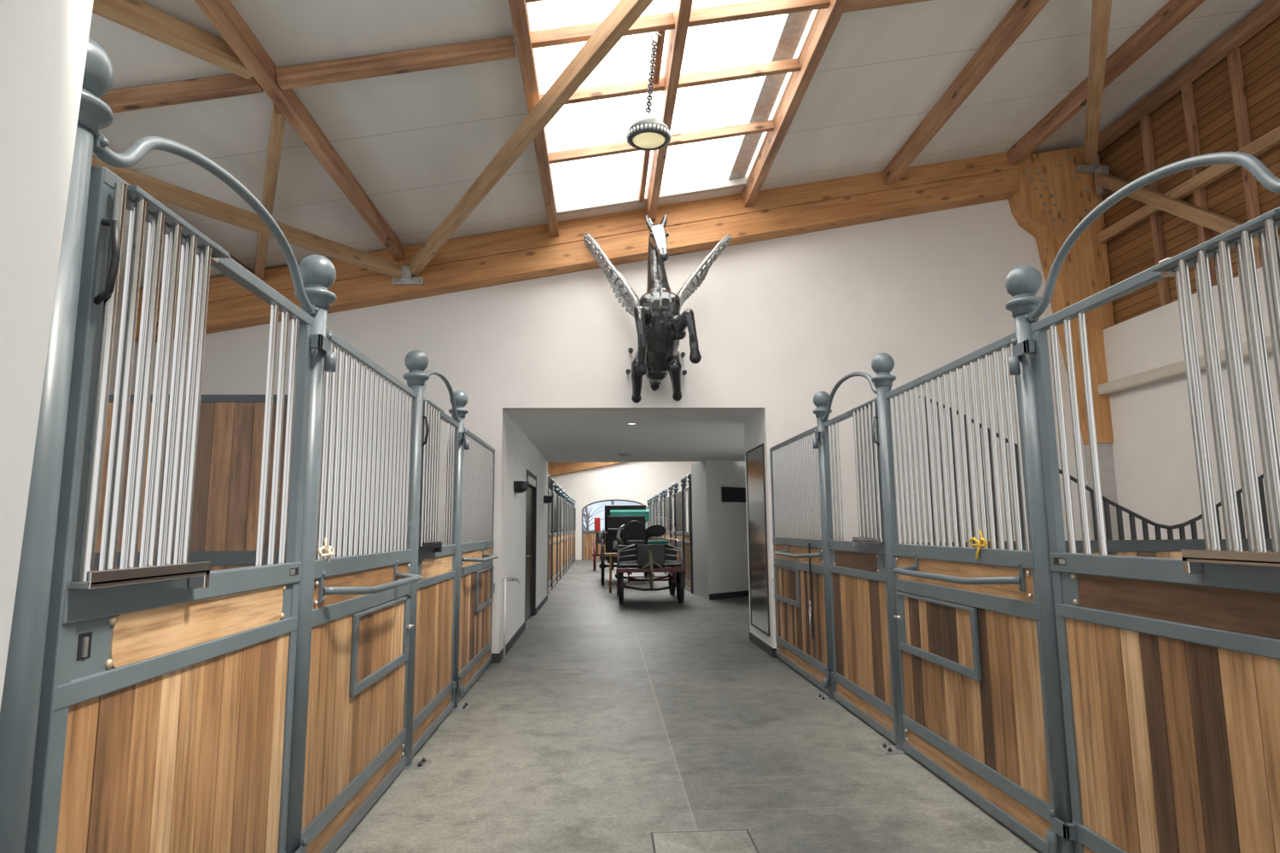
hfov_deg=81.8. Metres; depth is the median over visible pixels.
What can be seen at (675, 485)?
post
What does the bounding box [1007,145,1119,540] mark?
column
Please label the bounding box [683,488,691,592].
gate
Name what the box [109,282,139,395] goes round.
wall
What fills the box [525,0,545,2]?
batten
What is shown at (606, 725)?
floor
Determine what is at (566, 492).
post
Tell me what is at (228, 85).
roof beam
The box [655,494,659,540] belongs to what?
post
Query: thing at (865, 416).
grille
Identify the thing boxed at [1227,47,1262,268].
stud
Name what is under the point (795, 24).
trim
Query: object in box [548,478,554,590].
post
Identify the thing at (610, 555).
wooden stand
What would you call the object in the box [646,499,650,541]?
post
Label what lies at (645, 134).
pendant lamp
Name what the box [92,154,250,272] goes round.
roof purlin
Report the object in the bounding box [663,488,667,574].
post
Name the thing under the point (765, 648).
baseboard
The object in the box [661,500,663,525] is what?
grille
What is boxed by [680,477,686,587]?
post
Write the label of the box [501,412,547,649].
wall
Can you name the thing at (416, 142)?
ceiling
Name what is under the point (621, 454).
ceiling detector
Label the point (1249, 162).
tube
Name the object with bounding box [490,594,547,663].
baseboard
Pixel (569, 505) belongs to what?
grille
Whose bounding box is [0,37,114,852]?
post
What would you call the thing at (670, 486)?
post
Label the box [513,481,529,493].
wall lamp
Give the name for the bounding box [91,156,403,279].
roof beam
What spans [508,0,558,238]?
rafter
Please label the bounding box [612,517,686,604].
carriage
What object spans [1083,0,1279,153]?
roof beam
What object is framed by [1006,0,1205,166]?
rafter
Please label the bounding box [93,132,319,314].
tube
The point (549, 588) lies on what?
gate
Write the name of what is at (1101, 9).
brace
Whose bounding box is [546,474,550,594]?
post
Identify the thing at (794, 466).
horse stall front
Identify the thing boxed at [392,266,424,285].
bracket
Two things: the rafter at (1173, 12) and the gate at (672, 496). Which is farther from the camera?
the gate at (672, 496)
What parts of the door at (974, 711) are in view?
rug rail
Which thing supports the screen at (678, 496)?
on the floor
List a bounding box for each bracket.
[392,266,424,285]
[1075,153,1099,174]
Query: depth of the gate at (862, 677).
5.47 m
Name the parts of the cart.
seat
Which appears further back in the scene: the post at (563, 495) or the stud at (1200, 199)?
the post at (563, 495)
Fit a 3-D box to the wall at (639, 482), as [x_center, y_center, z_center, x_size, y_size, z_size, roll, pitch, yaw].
[-1.302,3.043,34.029,11.250,6.087,0.300,0,-8,-3]
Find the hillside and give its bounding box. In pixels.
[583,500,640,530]
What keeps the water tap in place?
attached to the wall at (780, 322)
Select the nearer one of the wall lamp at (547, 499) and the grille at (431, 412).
the grille at (431, 412)
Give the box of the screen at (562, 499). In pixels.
[560,498,564,577]
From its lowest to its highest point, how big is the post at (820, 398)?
2.633 m
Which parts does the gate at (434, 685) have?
latch plate, hinge plate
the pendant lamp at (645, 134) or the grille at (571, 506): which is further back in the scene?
the grille at (571, 506)
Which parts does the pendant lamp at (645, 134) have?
chain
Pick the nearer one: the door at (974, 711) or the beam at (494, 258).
the door at (974, 711)
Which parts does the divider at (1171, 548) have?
frame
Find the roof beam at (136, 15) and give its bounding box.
[92,0,252,79]
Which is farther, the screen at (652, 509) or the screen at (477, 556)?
the screen at (652, 509)
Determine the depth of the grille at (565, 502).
24.24 m
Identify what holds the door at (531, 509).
in the wall at (520, 455)
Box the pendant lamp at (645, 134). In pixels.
[626,31,671,151]
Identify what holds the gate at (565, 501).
attached to the post at (563, 495)
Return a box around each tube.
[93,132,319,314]
[423,369,461,421]
[820,372,877,421]
[1024,151,1279,321]
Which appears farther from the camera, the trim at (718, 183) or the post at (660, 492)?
the post at (660, 492)
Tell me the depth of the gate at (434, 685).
5.29 m
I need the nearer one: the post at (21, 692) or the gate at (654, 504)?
the post at (21, 692)
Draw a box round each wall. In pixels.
[0,0,93,709]
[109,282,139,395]
[150,199,1093,653]
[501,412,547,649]
[548,461,698,560]
[691,411,768,645]
[1103,267,1279,540]
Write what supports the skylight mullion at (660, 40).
attached to the roof beam at (577, 33)
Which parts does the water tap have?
spout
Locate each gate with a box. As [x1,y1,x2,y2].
[25,166,336,852]
[412,397,469,757]
[547,488,552,593]
[558,495,559,581]
[564,500,565,573]
[569,503,570,567]
[573,506,574,562]
[653,502,656,540]
[661,499,663,540]
[670,494,674,548]
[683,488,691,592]
[812,397,896,744]
[1008,206,1279,852]
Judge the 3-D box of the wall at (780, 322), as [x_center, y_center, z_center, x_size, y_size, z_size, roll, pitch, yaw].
[-0.016,-0.431,8.638,11.250,6.087,0.220,0,-8,-3]
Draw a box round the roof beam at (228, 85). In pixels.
[99,73,263,113]
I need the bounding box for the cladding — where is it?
[1098,16,1279,325]
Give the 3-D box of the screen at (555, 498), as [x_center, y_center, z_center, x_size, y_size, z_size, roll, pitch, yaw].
[-2.176,2.831,18.603,0.060,2.317,1.880,0,-8,-3]
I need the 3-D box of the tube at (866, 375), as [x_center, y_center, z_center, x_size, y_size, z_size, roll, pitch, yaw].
[1.643,-0.276,5.833,0.054,0.280,1.374,0,-8,-3]
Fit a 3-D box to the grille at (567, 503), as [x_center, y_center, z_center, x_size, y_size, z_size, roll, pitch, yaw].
[-2.526,3.142,25.495,0.026,0.990,1.860,0,-8,-3]
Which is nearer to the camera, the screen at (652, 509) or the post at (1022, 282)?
the post at (1022, 282)
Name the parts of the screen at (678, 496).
frame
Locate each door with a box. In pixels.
[301,327,421,852]
[524,469,536,622]
[581,499,646,559]
[884,331,1053,852]
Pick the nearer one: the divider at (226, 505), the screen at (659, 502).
the divider at (226, 505)
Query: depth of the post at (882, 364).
4.94 m
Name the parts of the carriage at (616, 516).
driver seat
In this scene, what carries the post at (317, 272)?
on the floor
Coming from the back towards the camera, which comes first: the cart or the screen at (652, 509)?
the screen at (652, 509)
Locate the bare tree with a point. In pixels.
(587, 514)
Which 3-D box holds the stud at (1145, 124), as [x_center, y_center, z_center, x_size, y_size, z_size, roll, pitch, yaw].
[5.574,-2.332,7.989,0.070,2.190,0.070,0,-8,-3]
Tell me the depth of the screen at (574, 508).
32.41 m
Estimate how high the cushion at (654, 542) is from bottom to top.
0.090 m
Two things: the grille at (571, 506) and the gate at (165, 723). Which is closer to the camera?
the gate at (165, 723)
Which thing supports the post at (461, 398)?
on the floor
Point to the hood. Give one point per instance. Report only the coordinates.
(608, 508)
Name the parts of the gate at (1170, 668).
hinge plate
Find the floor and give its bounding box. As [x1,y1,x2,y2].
[333,559,1042,852]
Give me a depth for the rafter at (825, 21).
6.42 m
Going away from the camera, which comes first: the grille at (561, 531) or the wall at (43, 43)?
the wall at (43, 43)
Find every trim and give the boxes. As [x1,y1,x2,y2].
[556,173,748,215]
[728,10,812,179]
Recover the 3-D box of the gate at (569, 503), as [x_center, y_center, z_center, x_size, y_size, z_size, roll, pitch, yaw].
[-2.606,3.995,27.113,0.060,2.317,1.360,0,-8,-3]
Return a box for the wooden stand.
[604,552,616,593]
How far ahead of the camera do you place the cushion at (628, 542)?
15.16 m
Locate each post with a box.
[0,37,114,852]
[285,254,337,852]
[402,349,430,769]
[448,390,471,710]
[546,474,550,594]
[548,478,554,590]
[553,483,558,583]
[558,486,562,580]
[561,489,565,573]
[564,492,567,572]
[566,494,570,569]
[570,496,571,567]
[570,498,574,564]
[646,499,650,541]
[649,498,652,541]
[652,495,656,540]
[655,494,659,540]
[658,491,663,540]
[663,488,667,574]
[668,485,673,544]
[673,482,678,576]
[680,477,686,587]
[687,473,693,593]
[812,390,837,701]
[871,353,908,754]
[1005,265,1075,852]
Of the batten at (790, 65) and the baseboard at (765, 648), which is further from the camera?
the baseboard at (765, 648)
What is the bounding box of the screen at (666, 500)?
[664,496,669,574]
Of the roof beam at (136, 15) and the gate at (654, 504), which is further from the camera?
the gate at (654, 504)
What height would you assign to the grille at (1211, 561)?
1.056 m
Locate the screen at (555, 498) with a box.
[552,492,557,587]
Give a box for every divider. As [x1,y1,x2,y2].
[93,395,331,571]
[901,395,1273,558]
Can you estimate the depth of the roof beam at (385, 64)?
5.11 m
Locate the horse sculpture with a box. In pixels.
[583,214,731,402]
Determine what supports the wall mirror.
attached to the wall at (719, 528)
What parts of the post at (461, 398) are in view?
plate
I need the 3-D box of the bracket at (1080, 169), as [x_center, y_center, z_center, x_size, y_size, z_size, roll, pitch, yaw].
[5.408,-3.143,8.834,0.340,0.190,0.130,0,-8,-3]
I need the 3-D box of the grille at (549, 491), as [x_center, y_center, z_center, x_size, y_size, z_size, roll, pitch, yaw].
[-2.095,1.978,16.985,0.026,0.990,1.340,0,-8,-3]
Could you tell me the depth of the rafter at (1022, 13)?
6.81 m
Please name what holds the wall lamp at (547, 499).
attached to the wall at (520, 455)
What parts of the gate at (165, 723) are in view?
latch plate, hinge plate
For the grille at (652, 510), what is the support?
attached to the screen at (652, 509)
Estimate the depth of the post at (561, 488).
21.08 m
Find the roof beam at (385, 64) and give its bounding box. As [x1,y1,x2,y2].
[275,35,516,89]
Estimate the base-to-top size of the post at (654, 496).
2.633 m
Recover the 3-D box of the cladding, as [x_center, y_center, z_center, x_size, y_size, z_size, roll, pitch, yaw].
[5.779,-2.755,5.510,0.080,2.365,7.180,0,-8,-3]
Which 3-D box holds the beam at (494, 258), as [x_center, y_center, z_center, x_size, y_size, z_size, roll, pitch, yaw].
[-0.520,-2.148,8.610,10.346,2.413,0.250,0,-8,-3]
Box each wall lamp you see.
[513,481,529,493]
[543,495,553,503]
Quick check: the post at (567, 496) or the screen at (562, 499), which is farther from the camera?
the post at (567, 496)
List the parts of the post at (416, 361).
plate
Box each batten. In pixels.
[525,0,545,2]
[538,58,800,104]
[547,119,774,163]
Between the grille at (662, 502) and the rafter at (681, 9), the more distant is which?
the grille at (662, 502)
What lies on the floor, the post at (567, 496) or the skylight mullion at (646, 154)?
the post at (567, 496)
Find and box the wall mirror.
[745,443,770,636]
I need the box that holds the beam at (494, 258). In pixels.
[135,152,1018,343]
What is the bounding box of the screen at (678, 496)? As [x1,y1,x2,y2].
[674,490,683,567]
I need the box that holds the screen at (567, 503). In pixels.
[566,501,569,570]
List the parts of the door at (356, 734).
rug rail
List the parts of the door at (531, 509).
sign plate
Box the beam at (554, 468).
[547,462,622,476]
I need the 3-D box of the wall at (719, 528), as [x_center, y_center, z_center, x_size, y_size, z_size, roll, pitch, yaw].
[2.118,1.721,12.454,1.711,2.812,7.700,0,-8,-3]
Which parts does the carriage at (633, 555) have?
dash rail, seat, footboard, dash panel, seat, rail, dash rail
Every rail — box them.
[1097,125,1279,243]
[1097,335,1273,395]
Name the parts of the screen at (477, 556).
rug rail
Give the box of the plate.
[1093,165,1111,195]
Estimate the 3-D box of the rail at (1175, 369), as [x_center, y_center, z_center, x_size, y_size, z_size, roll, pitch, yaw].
[5.520,-0.879,5.200,0.120,0.130,7.100,0,-8,-3]
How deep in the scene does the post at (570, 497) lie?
27.82 m
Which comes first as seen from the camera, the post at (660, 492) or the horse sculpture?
the horse sculpture
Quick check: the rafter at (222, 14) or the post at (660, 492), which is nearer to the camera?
the rafter at (222, 14)
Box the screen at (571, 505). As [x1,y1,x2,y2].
[570,505,572,565]
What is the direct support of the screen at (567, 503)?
on the floor
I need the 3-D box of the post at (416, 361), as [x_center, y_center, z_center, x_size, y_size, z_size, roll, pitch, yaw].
[-1.441,0.796,4.745,0.234,2.633,0.168,0,-8,-3]
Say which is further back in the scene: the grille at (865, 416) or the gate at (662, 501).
the gate at (662, 501)
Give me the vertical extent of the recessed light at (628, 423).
0.013 m
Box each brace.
[254,102,285,280]
[407,0,653,275]
[1083,0,1111,166]
[1093,173,1279,248]
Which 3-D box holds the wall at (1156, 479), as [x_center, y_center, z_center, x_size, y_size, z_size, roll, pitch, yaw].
[5.723,0.243,5.097,0.250,3.685,7.180,0,-8,-3]
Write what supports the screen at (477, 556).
on the floor
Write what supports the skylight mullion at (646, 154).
attached to the trim at (718, 183)
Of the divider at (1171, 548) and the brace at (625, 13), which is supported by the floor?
the divider at (1171, 548)
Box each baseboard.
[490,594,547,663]
[709,590,778,657]
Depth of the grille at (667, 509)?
22.31 m
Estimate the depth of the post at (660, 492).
24.70 m
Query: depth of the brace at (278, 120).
6.14 m
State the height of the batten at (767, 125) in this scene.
0.459 m
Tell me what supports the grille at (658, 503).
attached to the screen at (659, 502)
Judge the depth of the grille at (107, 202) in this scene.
1.90 m
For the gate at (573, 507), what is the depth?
31.18 m
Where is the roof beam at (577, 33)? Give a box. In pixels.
[529,0,830,48]
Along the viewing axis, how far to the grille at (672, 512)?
20.94 m
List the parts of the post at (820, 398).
plate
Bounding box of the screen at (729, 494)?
[721,487,746,502]
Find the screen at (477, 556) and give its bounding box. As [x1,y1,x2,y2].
[457,427,498,703]
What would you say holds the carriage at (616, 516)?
on the floor
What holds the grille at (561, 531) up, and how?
attached to the screen at (562, 499)
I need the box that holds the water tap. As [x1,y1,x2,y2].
[502,576,520,659]
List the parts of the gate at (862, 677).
hinge plate, latch plate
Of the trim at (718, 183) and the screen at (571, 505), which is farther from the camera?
the screen at (571, 505)
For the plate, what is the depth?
8.70 m
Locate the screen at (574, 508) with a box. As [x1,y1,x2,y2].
[574,507,575,561]
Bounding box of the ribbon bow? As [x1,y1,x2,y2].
[969,530,987,559]
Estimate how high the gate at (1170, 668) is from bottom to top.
2.321 m
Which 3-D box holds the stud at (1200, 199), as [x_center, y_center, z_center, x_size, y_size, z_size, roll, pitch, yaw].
[5.603,-2.411,7.405,0.070,2.190,0.070,0,-8,-3]
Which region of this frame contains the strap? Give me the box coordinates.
[808,543,814,639]
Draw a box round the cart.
[592,517,613,570]
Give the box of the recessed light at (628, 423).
[626,422,637,424]
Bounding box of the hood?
[605,505,645,531]
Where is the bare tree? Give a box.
[583,504,605,530]
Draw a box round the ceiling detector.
[618,453,631,455]
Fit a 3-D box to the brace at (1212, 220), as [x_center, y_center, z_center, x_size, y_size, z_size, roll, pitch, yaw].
[5.539,-1.980,7.120,0.090,2.459,3.077,0,-8,-3]
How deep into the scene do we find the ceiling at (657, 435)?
10.99 m
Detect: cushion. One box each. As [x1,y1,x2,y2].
[626,540,645,545]
[647,540,669,545]
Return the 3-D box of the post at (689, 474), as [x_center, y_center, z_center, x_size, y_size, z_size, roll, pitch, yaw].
[1.151,2.354,16.360,0.160,2.633,0.156,0,-8,-3]
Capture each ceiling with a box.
[88,0,1266,290]
[505,410,761,462]
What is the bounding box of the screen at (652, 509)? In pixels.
[650,504,653,541]
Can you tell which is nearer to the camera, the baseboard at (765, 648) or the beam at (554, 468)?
the baseboard at (765, 648)
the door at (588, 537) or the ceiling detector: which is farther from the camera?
the door at (588, 537)
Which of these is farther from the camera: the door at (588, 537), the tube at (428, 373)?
the door at (588, 537)
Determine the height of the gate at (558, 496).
2.317 m
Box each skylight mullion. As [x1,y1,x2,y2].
[638,151,650,202]
[652,30,665,83]
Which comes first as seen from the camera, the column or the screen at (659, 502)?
the column
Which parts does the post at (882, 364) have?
plate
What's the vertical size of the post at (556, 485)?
2.633 m
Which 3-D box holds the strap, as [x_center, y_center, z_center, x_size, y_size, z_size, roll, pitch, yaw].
[1.549,1.497,6.725,0.031,0.860,0.056,0,-8,-3]
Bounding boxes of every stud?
[1140,115,1170,307]
[1181,82,1216,286]
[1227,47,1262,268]
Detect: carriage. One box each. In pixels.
[599,505,652,584]
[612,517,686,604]
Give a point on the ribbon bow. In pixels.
(980, 544)
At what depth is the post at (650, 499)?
30.05 m
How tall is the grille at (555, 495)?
0.990 m
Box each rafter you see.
[194,0,405,261]
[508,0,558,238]
[645,0,692,221]
[741,0,849,207]
[882,0,1049,185]
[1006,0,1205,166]
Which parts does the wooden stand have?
leg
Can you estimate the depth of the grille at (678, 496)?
19.04 m
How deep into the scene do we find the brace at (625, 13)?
5.73 m
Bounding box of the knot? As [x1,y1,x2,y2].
[317,538,333,562]
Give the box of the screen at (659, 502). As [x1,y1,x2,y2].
[657,500,660,540]
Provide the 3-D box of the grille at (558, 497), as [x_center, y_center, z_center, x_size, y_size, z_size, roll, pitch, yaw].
[-2.268,2.443,20.389,0.026,0.990,1.340,0,-8,-3]
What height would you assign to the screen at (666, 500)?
2.317 m
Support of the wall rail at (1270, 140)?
attached to the cladding
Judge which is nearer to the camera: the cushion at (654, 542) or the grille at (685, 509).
the cushion at (654, 542)
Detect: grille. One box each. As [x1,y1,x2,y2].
[69,182,229,589]
[418,400,444,552]
[548,491,551,533]
[552,494,556,533]
[558,497,559,532]
[560,500,563,532]
[564,501,565,531]
[566,503,568,531]
[569,505,570,531]
[570,506,572,531]
[651,505,653,525]
[657,502,660,524]
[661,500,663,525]
[665,498,669,531]
[670,495,674,531]
[675,492,682,531]
[684,489,689,532]
[847,401,884,547]
[1151,209,1279,574]
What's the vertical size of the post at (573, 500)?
2.633 m
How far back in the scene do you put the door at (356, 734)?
3.69 m
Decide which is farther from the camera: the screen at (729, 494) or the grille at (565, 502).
the grille at (565, 502)
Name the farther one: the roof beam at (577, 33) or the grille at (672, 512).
the grille at (672, 512)

